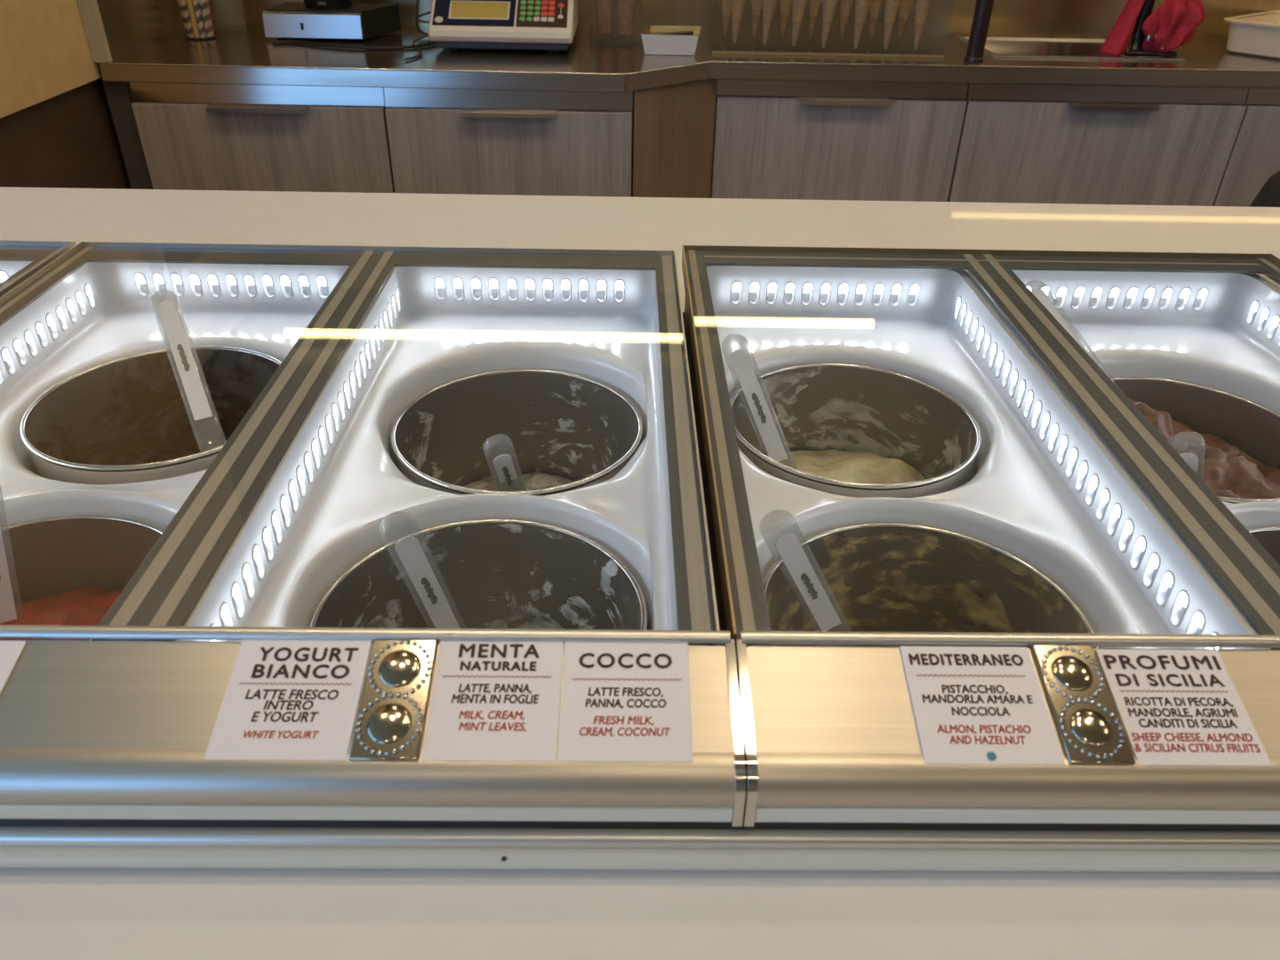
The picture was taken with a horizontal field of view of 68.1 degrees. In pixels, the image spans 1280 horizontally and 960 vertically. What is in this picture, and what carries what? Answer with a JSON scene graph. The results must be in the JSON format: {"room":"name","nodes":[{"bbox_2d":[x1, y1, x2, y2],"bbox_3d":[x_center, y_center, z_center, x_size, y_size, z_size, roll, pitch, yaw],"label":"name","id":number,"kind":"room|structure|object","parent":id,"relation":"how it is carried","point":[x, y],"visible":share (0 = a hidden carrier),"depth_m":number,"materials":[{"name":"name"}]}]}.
{"room":"eatery","nodes":[
{"label":"eatery","id":0,"kind":"room"},
{"bbox_2d":[0,0,102,119],"bbox_3d":[-1.134,-1.643,1.234,0.140,2.131,1.480,1,33,-1],"label":"wall","id":1,"kind":"structure","parent":0,"point":[45,53],"depth_m":1.71,"materials":[{"name":"beige paint"}]},
{"bbox_2d":[0,77,131,189],"bbox_3d":[-1.169,-0.385,2.051,0.125,0.868,1.480,1,33,-1],"label":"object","id":2,"kind":"structure","parent":1,"relation":"attached to","point":[68,140],"depth_m":1.82,"materials":[{"name":"wood"}]},
{"bbox_2d":[211,0,634,197],"bbox_3d":[0.981,-1.692,2.179,4.400,3.000,0.120,1,33,-1],"label":"wall","id":3,"kind":"structure","parent":0,"point":[212,0],"depth_m":2.59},
{"bbox_2d":[212,0,1279,40],"bbox_3d":[0.760,-1.315,2.290,3.628,0.440,0.020,1,33,-1],"label":"backsplash","id":4,"kind":"structure","parent":3,"relation":"attached to","point":[1047,19],"depth_m":2.37,"materials":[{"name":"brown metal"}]},
{"bbox_3d":[-0.172,1.176,0.524,6.700,0.050,6.000,1,33,-1],"label":"floor","id":5,"kind":"structure","parent":0,"visible":0},
{"bbox_2d":[102,80,153,189],"bbox_3d":[-1.069,-0.451,2.159,0.046,0.866,0.028,1,33,-1],"label":"strip","id":6,"kind":"object","parent":5,"relation":"on","point":[118,94],"visible":0.14,"depth_m":1.97,"materials":[{"name":"grey"}]},
{"bbox_2d":[129,81,395,192],"bbox_3d":[-0.789,-0.580,2.369,0.511,0.864,0.582,1,33,-1],"label":"drawer front","id":7,"kind":"object","parent":5,"relation":"on","point":[193,136],"visible":0.35,"depth_m":1.96,"materials":[{"name":"grey"}]},
{"bbox_2d":[99,22,1279,92],"bbox_3d":[0.748,-0.947,2.159,3.650,0.036,0.602,1,33,-1],"label":"countertop","id":8,"kind":"structure","parent":7,"relation":"on","point":[237,54],"depth_m":2.04,"materials":[{"name":"silver metal"}]},
{"bbox_2d":[76,0,215,63],"bbox_3d":[-1.065,-1.237,1.961,0.030,0.600,0.584,1,33,-1],"label":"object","id":9,"kind":"object","parent":8,"relation":"on","point":[115,29],"visible":0.9,"depth_m":1.95,"materials":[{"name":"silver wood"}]},
{"bbox_2d":[176,0,215,39],"bbox_3d":[-1.000,-1.042,2.139,0.066,0.080,0.066,1,33,-1],"label":"cup","id":10,"kind":"object","parent":8,"relation":"on","point":[214,36],"visible":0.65,"depth_m":2.14,"materials":[{"name":"glass"}]},
{"bbox_2d":[177,0,189,36],"bbox_3d":[-1.025,-1.089,2.103,0.017,0.190,0.012,1,33,-1],"label":"straw","id":11,"kind":"object","parent":10,"relation":"in","point":[180,3],"visible":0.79,"depth_m":2.13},
{"bbox_2d":[180,0,194,37],"bbox_3d":[-1.012,-1.079,2.088,0.011,0.190,0.017,18,37,24],"label":"straw","id":12,"kind":"object","parent":10,"relation":"in","point":[184,5],"visible":1,"depth_m":2.12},
{"bbox_2d":[185,0,199,38],"bbox_3d":[-0.998,-1.077,2.086,0.011,0.190,0.017,1,33,-1],"label":"straw","id":13,"kind":"object","parent":10,"relation":"in","point":[190,8],"visible":1,"depth_m":2.12,"materials":[{"name":"brown"}]},
{"bbox_2d":[192,0,205,37],"bbox_3d":[-0.985,-1.079,2.090,0.011,0.190,0.016,-19,38,-28],"label":"straw","id":14,"kind":"object","parent":10,"relation":"in","point":[196,4],"visible":1,"depth_m":2.12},
{"bbox_2d":[198,0,206,36],"bbox_3d":[-0.989,-1.093,2.111,0.013,0.190,0.012,1,33,-1],"label":"straw","id":15,"kind":"object","parent":10,"relation":"in","point":[198,0],"visible":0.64,"depth_m":2.14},
{"bbox_2d":[199,0,211,37],"bbox_3d":[-0.975,-1.086,2.101,0.017,0.190,0.011,11,34,14],"label":"straw","id":16,"kind":"object","parent":10,"relation":"in","point":[204,10],"visible":1,"depth_m":2.13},
{"bbox_2d":[205,0,214,36],"bbox_3d":[-0.974,-1.095,2.114,0.017,0.190,0.011,-9,34,-15],"label":"straw","id":17,"kind":"object","parent":10,"relation":"in","point":[206,1],"visible":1,"depth_m":2.14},
{"bbox_2d":[262,0,400,39],"bbox_3d":[-0.707,-1.135,2.147,0.272,0.240,0.160,1,33,-1],"label":"drawer","id":18,"kind":"object","parent":8,"relation":"on","point":[307,19],"visible":1,"depth_m":2.14,"materials":[{"name":"silver metal"}]},
{"bbox_2d":[272,0,434,49],"bbox_3d":[-0.588,-1.038,2.127,0.407,0.104,0.243,-27,43,-36],"label":"power cable","id":19,"kind":"object","parent":8,"relation":"on","point":[421,32],"visible":0.79,"depth_m":2.09,"materials":[{"name":"black rubber"}]},
{"bbox_2d":[404,11,431,60],"bbox_3d":[-0.500,-1.004,2.132,0.067,0.042,0.441,0,33,-2],"label":"power cable","id":20,"kind":"object","parent":8,"relation":"on","point":[428,12],"visible":0.52,"depth_m":2.09,"materials":[{"name":"black rubber"}]},
{"bbox_2d":[428,0,578,52],"bbox_3d":[-0.301,-1.070,2.168,0.308,0.122,0.363,1,33,-1],"label":"weighing scale","id":21,"kind":"object","parent":8,"relation":"on","point":[550,26],"visible":1,"depth_m":2.05,"materials":[{"name":"grey"}]},
{"bbox_2d":[588,0,642,40],"bbox_3d":[-0.056,-1.120,2.182,0.124,0.200,0.124,1,33,-1],"label":"jar","id":22,"kind":"object","parent":8,"relation":"on","point":[588,0],"visible":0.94,"depth_m":2.21,"materials":[{"name":"glass"}]},
{"bbox_2d":[594,0,612,35],"bbox_3d":[-0.086,-1.107,2.190,0.052,0.144,0.052,1,33,-1],"label":"cone","id":23,"kind":"object","parent":22,"relation":"in","point":[604,8],"visible":1,"depth_m":2.19,"materials":[{"name":"food"}]},
{"bbox_2d":[611,0,618,33],"bbox_3d":[-0.056,-1.123,2.216,0.052,0.144,0.052,1,33,-1],"label":"cone","id":24,"kind":"object","parent":22,"relation":"in","point":[615,16],"visible":0.51,"depth_m":2.22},
{"bbox_2d":[617,0,636,36],"bbox_3d":[-0.029,-1.101,2.183,0.052,0.144,0.052,1,33,-1],"label":"cone","id":25,"kind":"object","parent":22,"relation":"in","point":[626,8],"visible":1,"depth_m":2.19,"materials":[{"name":"food"}]},
{"bbox_2d":[640,25,701,55],"bbox_3d":[0.070,-0.972,2.096,0.136,0.048,0.082,1,33,-1],"label":"paper tray","id":26,"kind":"object","parent":8,"relation":"on","point":[666,44],"visible":1,"depth_m":2.07,"materials":[{"name":"white"}]},
{"bbox_2d":[648,31,693,35],"bbox_3d":[0.068,-0.976,2.083,0.097,0.020,0.020,1,33,-1],"label":"bar","id":27,"kind":"object","parent":26,"relation":"in","point":[680,33],"visible":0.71,"depth_m":2.07,"materials":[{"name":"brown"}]},
{"bbox_2d":[704,0,951,57],"bbox_3d":[0.420,-1.071,2.159,0.519,0.160,0.221,1,33,-1],"label":"display box","id":28,"kind":"object","parent":8,"relation":"on","point":[711,4],"visible":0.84,"depth_m":2.13,"materials":[{"name":"clear plastic"}]},
{"bbox_2d":[721,0,731,34],"bbox_3d":[0.204,-1.101,2.185,0.045,0.137,0.045,1,33,-1],"label":"cone","id":29,"kind":"object","parent":28,"relation":"in","point":[726,4],"visible":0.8,"depth_m":2.19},
{"bbox_2d":[731,0,745,43],"bbox_3d":[0.219,-1.041,2.095,0.045,0.139,0.045,1,33,-1],"label":"cone","id":30,"kind":"object","parent":28,"relation":"in","point":[738,6],"visible":1,"depth_m":2.09,"materials":[{"name":"food"}]},
{"bbox_2d":[751,0,762,35],"bbox_3d":[0.273,-1.100,2.186,0.045,0.137,0.045,1,33,-1],"label":"cone","id":31,"kind":"object","parent":28,"relation":"in","point":[756,4],"visible":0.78,"depth_m":2.19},
{"bbox_2d":[762,0,776,44],"bbox_3d":[0.287,-1.040,2.097,0.045,0.141,0.045,1,33,-1],"label":"cone","id":32,"kind":"object","parent":28,"relation":"in","point":[768,5],"visible":1,"depth_m":2.10,"materials":[{"name":"food"}]},
{"bbox_2d":[780,0,792,35],"bbox_3d":[0.339,-1.100,2.187,0.045,0.137,0.045,1,33,-1],"label":"cone","id":33,"kind":"object","parent":28,"relation":"in","point":[785,4],"visible":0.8,"depth_m":2.19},
{"bbox_2d":[792,0,807,46],"bbox_3d":[0.354,-1.038,2.098,0.045,0.143,0.045,1,33,-1],"label":"cone","id":34,"kind":"object","parent":28,"relation":"in","point":[799,6],"visible":1,"depth_m":2.10,"materials":[{"name":"food"}]},
{"bbox_2d":[808,0,822,36],"bbox_3d":[0.406,-1.099,2.188,0.045,0.137,0.045,1,33,-1],"label":"cone","id":35,"kind":"object","parent":28,"relation":"in","point":[814,5],"visible":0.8,"depth_m":2.19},
{"bbox_2d":[821,0,838,47],"bbox_3d":[0.421,-1.036,2.100,0.045,0.146,0.045,1,33,-1],"label":"cone","id":36,"kind":"object","parent":28,"relation":"in","point":[829,6],"visible":1,"depth_m":2.10,"materials":[{"name":"food"}]},
{"bbox_2d":[715,8,945,26],"bbox_3d":[0.419,-1.057,2.168,0.510,0.002,0.211,1,33,-1],"label":"shelf","id":37,"kind":"object","parent":28,"relation":"attached to","point":[744,16],"depth_m":2.15,"materials":[{"name":"clear plastic"}]},
{"bbox_2d":[840,0,853,37],"bbox_3d":[0.479,-1.098,2.189,0.045,0.137,0.045,1,33,-1],"label":"cone","id":38,"kind":"object","parent":28,"relation":"in","point":[845,4],"visible":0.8,"depth_m":2.19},
{"bbox_2d":[854,0,871,48],"bbox_3d":[0.493,-1.036,2.102,0.045,0.146,0.045,1,33,-1],"label":"cone","id":39,"kind":"object","parent":28,"relation":"in","point":[861,6],"visible":1,"depth_m":2.10,"materials":[{"name":"food"}]},
{"bbox_2d":[869,0,882,37],"bbox_3d":[0.547,-1.097,2.191,0.045,0.137,0.045,1,33,-1],"label":"cone","id":40,"kind":"object","parent":28,"relation":"in","point":[876,6],"visible":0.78,"depth_m":2.19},
{"bbox_2d":[883,0,900,49],"bbox_3d":[0.556,-1.034,2.103,0.045,0.145,0.045,1,33,-1],"label":"cone","id":41,"kind":"object","parent":28,"relation":"in","point":[891,7],"visible":1,"depth_m":2.10,"materials":[{"name":"food"}]},
{"bbox_2d":[897,0,912,38],"bbox_3d":[0.615,-1.097,2.192,0.045,0.137,0.045,1,33,-1],"label":"cone","id":42,"kind":"object","parent":28,"relation":"in","point":[905,6],"visible":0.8,"depth_m":2.19,"materials":[{"name":"food"}]},
{"bbox_2d":[869,0,951,1],"bbox_3d":[0.420,-1.099,2.141,0.510,0.003,0.211,1,33,-1],"label":"shelf","id":43,"kind":"object","parent":28,"relation":"attached to","point":[869,0],"depth_m":2.06,"materials":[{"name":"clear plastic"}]},
{"bbox_2d":[913,0,931,49],"bbox_3d":[0.624,-1.034,2.104,0.045,0.144,0.045,1,33,-1],"label":"cone","id":44,"kind":"object","parent":28,"relation":"in","point":[922,8],"visible":1,"depth_m":2.10,"materials":[{"name":"food"}]},
{"bbox_2d":[964,0,993,61],"bbox_3d":[0.744,-1.108,1.989,0.041,0.420,0.041,1,33,-1],"label":"post","id":45,"kind":"object","parent":8,"relation":"on","point":[982,12],"visible":1,"depth_m":2.06,"materials":[{"name":"black"}]},
{"bbox_2d":[956,36,1184,103],"bbox_3d":[1.010,-0.957,2.305,0.436,0.178,0.286,1,33,-1],"label":"sink","id":46,"kind":"object","parent":8,"relation":"in","point":[1000,47],"visible":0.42,"depth_m":2.37,"materials":[{"name":"silver metal"}]},
{"bbox_2d":[1121,0,1177,56],"bbox_3d":[1.175,-1.060,2.167,0.121,0.160,0.090,1,33,-1],"label":"tap","id":47,"kind":"object","parent":8,"relation":"on","point":[1134,49],"visible":0.76,"depth_m":2.17,"materials":[{"name":"black"}]},
{"bbox_2d":[1098,0,1205,55],"bbox_3d":[1.176,-1.040,2.134,0.224,0.163,0.086,-8,34,-15],"label":"cloth","id":48,"kind":"object","parent":47,"relation":"hanging from","point":[1174,23],"visible":0.96,"depth_m":2.14,"materials":[{"name":"fabric"}]},
{"bbox_2d":[1224,10,1279,59],"bbox_3d":[1.558,-1.050,2.244,0.312,0.072,0.250,-23,40,-32],"label":"plastic tub","id":49,"kind":"object","parent":8,"relation":"on","point":[1255,34],"visible":1,"depth_m":2.20,"materials":[{"name":"beige"}]},
{"bbox_2d":[384,87,632,197],"bbox_3d":[-0.278,-0.573,2.376,0.506,0.864,0.586,1,33,-1],"label":"drawer front","id":50,"kind":"object","parent":5,"relation":"on","point":[461,141],"visible":0.39,"depth_m":1.97,"materials":[{"name":"grey"}]},
{"bbox_2d":[0,186,1279,959],"bbox_3d":[-0.019,0.385,0.865,4.604,0.912,1.272,1,33,-1],"label":"countertop","id":51,"kind":"structure","parent":5,"relation":"on","point":[46,913],"depth_m":0.37,"materials":[{"name":"white stone"}]},
{"bbox_2d":[34,438,647,630],"bbox_3d":[-0.227,0.172,0.733,0.502,0.504,0.546,1,33,-1],"label":"module","id":52,"kind":"object","parent":51,"relation":"in","point":[393,459],"visible":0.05,"depth_m":0.93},
{"bbox_2d":[0,587,122,640],"bbox_3d":[-0.349,0.161,0.582,0.170,0.128,0.170,1,33,-1],"label":"gelato","id":53,"kind":"object","parent":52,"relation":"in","point":[87,606],"visible":0.06,"depth_m":0.60,"materials":[{"name":"food"}]},
{"bbox_2d":[0,485,23,623],"bbox_3d":[-0.397,0.078,0.590,0.048,0.184,0.014,-14,36,-22],"label":"spatula","id":54,"kind":"object","parent":53,"relation":"in","point":[7,606],"visible":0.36,"depth_m":0.58,"materials":[{"name":"white"}]},
{"bbox_2d":[0,514,164,604],"bbox_3d":[-0.349,0.155,0.578,0.186,0.198,0.186,1,33,-1],"label":"tub","id":55,"kind":"object","parent":52,"relation":"in","point":[54,555],"visible":0.25,"depth_m":0.61,"materials":[{"name":"silver metal"}]},
{"bbox_2d":[18,345,281,484],"bbox_3d":[-0.350,0.024,0.748,0.186,0.198,0.186,1,33,-1],"label":"tub","id":56,"kind":"object","parent":52,"relation":"in","point":[126,420],"visible":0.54,"depth_m":0.76,"materials":[{"name":"silver metal"}]},
{"bbox_2d":[150,289,226,450],"bbox_3d":[-0.349,-0.064,0.746,0.021,0.127,0.161,-17,37,-26],"label":"spatula","id":57,"kind":"object","parent":56,"relation":"in","point":[179,344],"visible":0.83,"depth_m":0.75,"materials":[{"name":"white"}]},
{"bbox_2d":[176,344,190,371],"bbox_3d":[-0.360,-0.097,0.748,0.005,0.015,0.020,-17,37,-26],"label":"print","id":58,"kind":"object","parent":57,"relation":"attached to","point":[183,350],"depth_m":0.75,"materials":[{"name":"green"}]},
{"bbox_2d":[0,262,349,640],"bbox_3d":[-0.352,-0.019,0.629,0.236,0.090,0.499,1,33,-1],"label":"liner","id":59,"kind":"object","parent":52,"relation":"in","point":[100,313],"visible":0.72,"depth_m":0.78,"materials":[{"name":"white plastic"}]},
{"bbox_2d":[0,240,719,645],"bbox_3d":[-0.223,-0.062,0.619,0.510,0.018,0.490,1,33,-1],"label":"glass lid","id":60,"kind":"object","parent":52,"relation":"on","point":[167,586],"visible":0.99,"depth_m":0.59,"materials":[{"name":"glass"}]},
{"bbox_2d":[175,266,678,641],"bbox_3d":[-0.094,-0.017,0.634,0.236,0.090,0.499,1,33,-1],"label":"liner","id":61,"kind":"object","parent":52,"relation":"in","point":[322,509],"visible":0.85,"depth_m":0.63,"materials":[{"name":"white plastic"}]},
{"bbox_2d":[308,518,647,644],"bbox_3d":[-0.091,0.158,0.582,0.186,0.198,0.186,1,33,-1],"label":"tub","id":62,"kind":"object","parent":52,"relation":"in","point":[497,572],"visible":0.36,"depth_m":0.61,"materials":[{"name":"silver metal"}]},
{"bbox_2d":[390,368,642,495],"bbox_3d":[-0.093,0.041,0.762,0.186,0.198,0.186,1,33,-1],"label":"tub","id":63,"kind":"object","parent":52,"relation":"in","point":[582,430],"visible":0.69,"depth_m":0.79,"materials":[{"name":"silver metal"}]},
{"bbox_2d":[463,472,573,491],"bbox_3d":[-0.093,0.063,0.776,0.170,0.091,0.170,-27,42,-36],"label":"gelato","id":64,"kind":"object","parent":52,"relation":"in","point":[533,480],"visible":0.06,"depth_m":0.82,"materials":[{"name":"food"}]},
{"bbox_2d":[482,433,527,491],"bbox_3d":[-0.097,0.005,0.712,0.021,0.117,0.062,6,33,8],"label":"spatula","id":65,"kind":"object","parent":64,"relation":"in","point":[503,463],"visible":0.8,"depth_m":0.68,"materials":[{"name":"white"}]},
{"bbox_2d":[502,466,512,486],"bbox_3d":[-0.096,-0.003,0.688,0.004,0.023,0.011,10,34,14],"label":"print","id":66,"kind":"object","parent":65,"relation":"attached to","point":[507,471],"depth_m":0.69,"materials":[{"name":"green"}]},
{"bbox_3d":[-0.092,0.198,0.608,0.170,0.046,0.170,1,33,-1],"label":"gelato","id":67,"kind":"object","parent":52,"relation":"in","visible":0},
{"bbox_2d":[379,511,464,628],"bbox_3d":[-0.123,0.085,0.590,0.017,0.181,0.066,23,39,29],"label":"spatula","id":68,"kind":"object","parent":67,"relation":"in","point":[408,548],"visible":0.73,"depth_m":0.56,"materials":[{"name":"white"}]},
{"bbox_2d":[420,576,437,604],"bbox_3d":[-0.125,0.066,0.562,0.002,0.024,0.009,28,41,35],"label":"print","id":69,"kind":"object","parent":68,"relation":"attached to","point":[428,585],"depth_m":0.56,"materials":[{"name":"green"}]},
{"bbox_2d":[0,818,1279,871],"bbox_3d":[-0.008,0.144,0.381,3.200,0.020,0.019,1,33,-1],"label":"trim","id":70,"kind":"structure","parent":51,"relation":"on","point":[24,843],"depth_m":0.38,"materials":[{"name":"silver metal"}]},
{"bbox_2d":[0,624,745,826],"bbox_3d":[-0.218,0.098,0.389,0.517,0.044,0.068,1,33,-1],"label":"panel","id":71,"kind":"object","parent":70,"relation":"on","point":[94,730],"visible":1,"depth_m":0.37,"materials":[{"name":"metal"}]},
{"bbox_2d":[0,640,26,695],"bbox_3d":[-0.286,0.087,0.383,0.054,0.014,0.051,1,33,-1],"label":"tag","id":72,"kind":"object","parent":71,"relation":"on","point":[11,652],"visible":1,"depth_m":0.40,"materials":[{"name":"white"}]},
{"bbox_2d":[203,639,371,760],"bbox_3d":[-0.141,0.088,0.386,0.055,0.015,0.053,1,33,-1],"label":"tag","id":73,"kind":"object","parent":71,"relation":"attached to","point":[284,700],"visible":1,"depth_m":0.38,"materials":[{"name":"white"}]},
{"bbox_2d":[348,639,437,760],"bbox_3d":[-0.100,0.088,0.386,0.027,0.016,0.053,1,33,-1],"label":"plate","id":74,"kind":"object","parent":71,"relation":"on","point":[390,719],"visible":1,"depth_m":0.38,"materials":[{"name":"silver"}]},
{"bbox_2d":[421,640,563,760],"bbox_3d":[-0.059,0.089,0.387,0.052,0.015,0.053,1,33,-1],"label":"tag","id":75,"kind":"object","parent":71,"relation":"attached to","point":[491,700],"visible":1,"depth_m":0.39,"materials":[{"name":"white"}]},
{"bbox_2d":[558,641,693,761],"bbox_3d":[-0.006,0.090,0.388,0.053,0.015,0.053,1,33,-1],"label":"tag","id":76,"kind":"object","parent":71,"relation":"on","point":[621,701],"visible":1,"depth_m":0.39,"materials":[{"name":"white"}]},
{"bbox_2d":[501,856,506,861],"bbox_3d":[-0.054,0.149,0.374,0.002,0.001,0.002,1,33,-1],"label":"light","id":77,"kind":"object","parent":70,"relation":"attached to","point":[504,858],"visible":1,"depth_m":0.37,"materials":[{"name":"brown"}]},
{"bbox_2d":[736,631,1279,826],"bbox_3d":[0.299,0.104,0.398,0.516,0.044,0.068,1,33,-1],"label":"panel","id":78,"kind":"object","parent":70,"relation":"on","point":[830,733],"visible":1,"depth_m":0.38,"materials":[{"name":"metal"}]},
{"bbox_2d":[899,646,1064,764],"bbox_3d":[0.139,0.092,0.390,0.055,0.015,0.052,1,33,-1],"label":"tag","id":79,"kind":"object","parent":78,"relation":"on","point":[972,705],"visible":1,"depth_m":0.39,"materials":[{"name":"white"}]},
{"bbox_2d":[1032,644,1135,764],"bbox_3d":[0.182,0.091,0.391,0.026,0.016,0.053,1,33,-1],"label":"plate","id":80,"kind":"object","parent":78,"relation":"on","point":[1090,727],"visible":1,"depth_m":0.39,"materials":[{"name":"silver"}]},
{"bbox_2d":[1095,648,1271,765],"bbox_3d":[0.223,0.093,0.391,0.053,0.014,0.051,1,33,-1],"label":"tag","id":81,"kind":"object","parent":78,"relation":"attached to","point":[1174,707],"visible":1,"depth_m":0.39,"materials":[{"name":"white"}]},
{"bbox_2d":[683,272,993,661],"bbox_3d":[0.292,0.178,0.742,0.507,0.504,0.546,1,33,-1],"label":"module","id":82,"kind":"object","parent":51,"relation":"in","point":[722,621],"visible":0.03,"depth_m":0.62,"materials":[{"name":"metal"}]},
{"bbox_2d":[729,362,981,497],"bbox_3d":[0.157,0.036,0.761,0.186,0.198,0.186,1,33,-1],"label":"tub","id":83,"kind":"object","parent":82,"relation":"in","point":[821,406],"visible":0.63,"depth_m":0.78,"materials":[{"name":"silver metal"}]},
{"bbox_2d":[778,449,925,483],"bbox_3d":[0.156,0.052,0.771,0.170,0.122,0.170,1,33,-1],"label":"gelato","id":84,"kind":"object","parent":83,"relation":"in","point":[857,467],"visible":0.18,"depth_m":0.77,"materials":[{"name":"food"}]},
{"bbox_2d":[721,333,798,470],"bbox_3d":[0.104,-0.026,0.739,0.106,0.164,0.020,25,40,32],"label":"spatula","id":85,"kind":"object","parent":84,"relation":"in","point":[740,361],"visible":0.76,"depth_m":0.72,"materials":[{"name":"white"}]},
{"bbox_2d":[752,392,766,423],"bbox_3d":[0.091,-0.055,0.726,0.014,0.022,0.003,23,39,29],"label":"print","id":86,"kind":"object","parent":85,"relation":"attached to","point":[758,400],"depth_m":0.73,"materials":[{"name":"green"}]},
{"bbox_2d":[762,522,1100,647],"bbox_3d":[0.158,0.160,0.586,0.186,0.198,0.186,1,33,-1],"label":"tub","id":87,"kind":"object","parent":82,"relation":"in","point":[883,577],"visible":0.28,"depth_m":0.61,"materials":[{"name":"silver metal"}]},
{"bbox_2d":[681,244,1279,649],"bbox_3d":[0.296,-0.058,0.626,0.515,0.019,0.490,1,33,-1],"label":"glass lid","id":88,"kind":"object","parent":82,"relation":"on","point":[1245,571],"visible":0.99,"depth_m":0.60,"materials":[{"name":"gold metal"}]},
{"bbox_2d":[705,265,1271,649],"bbox_3d":[0.164,-0.014,0.638,0.236,0.090,0.499,1,33,-1],"label":"liner","id":89,"kind":"object","parent":82,"relation":"in","point":[1046,490],"visible":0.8,"depth_m":0.62,"materials":[{"name":"white plastic"}]},
{"bbox_2d":[994,270,1279,528],"bbox_3d":[0.419,-0.011,0.643,0.236,0.090,0.499,1,33,-1],"label":"liner","id":90,"kind":"object","parent":82,"relation":"in","point":[1218,331],"visible":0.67,"depth_m":0.82,"materials":[{"name":"white plastic"}]},
{"bbox_2d":[1110,376,1279,503],"bbox_3d":[0.413,0.047,0.770,0.186,0.198,0.186,1,33,-1],"label":"tub","id":91,"kind":"object","parent":82,"relation":"in","point":[1252,428],"visible":0.22,"depth_m":0.78,"materials":[{"name":"silver metal"}]},
{"bbox_2d":[1128,398,1279,498],"bbox_3d":[0.413,0.035,0.763,0.170,0.169,0.170,-9,34,-15],"label":"gelato","id":92,"kind":"object","parent":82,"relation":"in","point":[1228,471],"visible":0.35,"depth_m":0.73,"materials":[{"name":"food"}]},
{"bbox_2d":[1025,280,1115,383],"bbox_3d":[0.353,-0.095,0.755,0.020,0.073,0.178,-6,34,-12],"label":"spatula","id":93,"kind":"object","parent":92,"relation":"on","point":[1040,294],"visible":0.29,"depth_m":0.78,"materials":[{"name":"white"}]},
{"bbox_2d":[1170,432,1205,480],"bbox_3d":[0.401,0.008,0.696,0.063,0.112,0.021,-17,37,-26],"label":"spatula","id":94,"kind":"object","parent":92,"relation":"in","point":[1192,460],"visible":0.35,"depth_m":0.66,"materials":[{"name":"white"}]},
{"bbox_2d":[1247,526,1279,565],"bbox_3d":[0.415,0.163,0.591,0.186,0.198,0.186,1,33,-1],"label":"tub","id":95,"kind":"object","parent":82,"relation":"in","point":[1268,537],"visible":0.09,"depth_m":0.61,"materials":[{"name":"silver metal"}]},
{"bbox_3d":[0.157,0.199,0.611,0.170,0.050,0.170,1,33,-1],"label":"gelato","id":96,"kind":"object","parent":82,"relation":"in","visible":0},
{"bbox_2d":[759,509,853,646],"bbox_3d":[0.115,0.082,0.593,0.100,0.168,0.015,-9,34,-16],"label":"spatula","id":97,"kind":"object","parent":96,"relation":"in","point":[788,546],"visible":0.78,"depth_m":0.56,"materials":[{"name":"white"}]},
{"bbox_2d":[800,573,817,599],"bbox_3d":[0.102,0.064,0.567,0.013,0.023,0.001,-9,34,-15],"label":"print","id":98,"kind":"object","parent":97,"relation":"attached to","point":[809,581],"depth_m":0.57,"materials":[{"name":"green"}]},
{"bbox_3d":[-0.743,0.167,0.724,0.503,0.504,0.546,1,33,-1],"label":"module","id":99,"kind":"object","parent":51,"relation":"in","visible":0},
{"bbox_2d":[0,260,32,282],"bbox_3d":[-0.609,-0.022,0.625,0.236,0.090,0.499,1,33,-1],"label":"liner","id":100,"kind":"object","parent":99,"relation":"in","point":[8,268],"visible":0.17,"depth_m":0.81,"materials":[{"name":"white plastic"}]},
{"bbox_2d":[0,240,76,296],"bbox_3d":[-0.739,-0.067,0.610,0.511,0.018,0.490,1,33,-1],"label":"glass lid","id":101,"kind":"object","parent":99,"relation":"on","point":[42,253],"visible":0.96,"depth_m":0.80,"materials":[{"name":"glass"}]},
{"bbox_2d":[632,78,717,198],"bbox_3d":[0.070,-0.480,2.242,0.267,0.866,0.024,-26,42,-35],"label":"panel","id":102,"kind":"object","parent":5,"relation":"on","point":[674,124],"visible":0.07,"depth_m":2.05,"materials":[{"name":"brown wood"}]},
{"bbox_2d":[710,78,967,201],"bbox_3d":[0.439,-0.613,2.461,0.556,0.864,0.412,1,33,-1],"label":"drawer front","id":103,"kind":"object","parent":5,"relation":"on","point":[774,139],"visible":0.38,"depth_m":2.14,"materials":[{"name":"grey"}]},
{"bbox_2d":[947,82,1248,206],"bbox_3d":[1.032,-0.608,2.473,0.626,0.864,0.410,1,33,-1],"label":"drawer front","id":104,"kind":"object","parent":5,"relation":"on","point":[1092,144],"visible":0.4,"depth_m":2.15,"materials":[{"name":"grey"}]},
{"bbox_2d":[1212,87,1279,207],"bbox_3d":[1.656,-0.607,2.493,0.616,0.864,0.386,1,33,-1],"label":"drawer front","id":105,"kind":"object","parent":5,"relation":"on","point":[1254,156],"visible":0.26,"depth_m":2.17,"materials":[{"name":"grey"}]},
{"bbox_2d":[1248,170,1279,207],"bbox_3d":[1.261,-0.187,1.824,0.403,0.873,0.400,1,33,-1],"label":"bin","id":106,"kind":"object","parent":5,"relation":"on","point":[1268,196],"visible":0.06,"depth_m":1.66,"materials":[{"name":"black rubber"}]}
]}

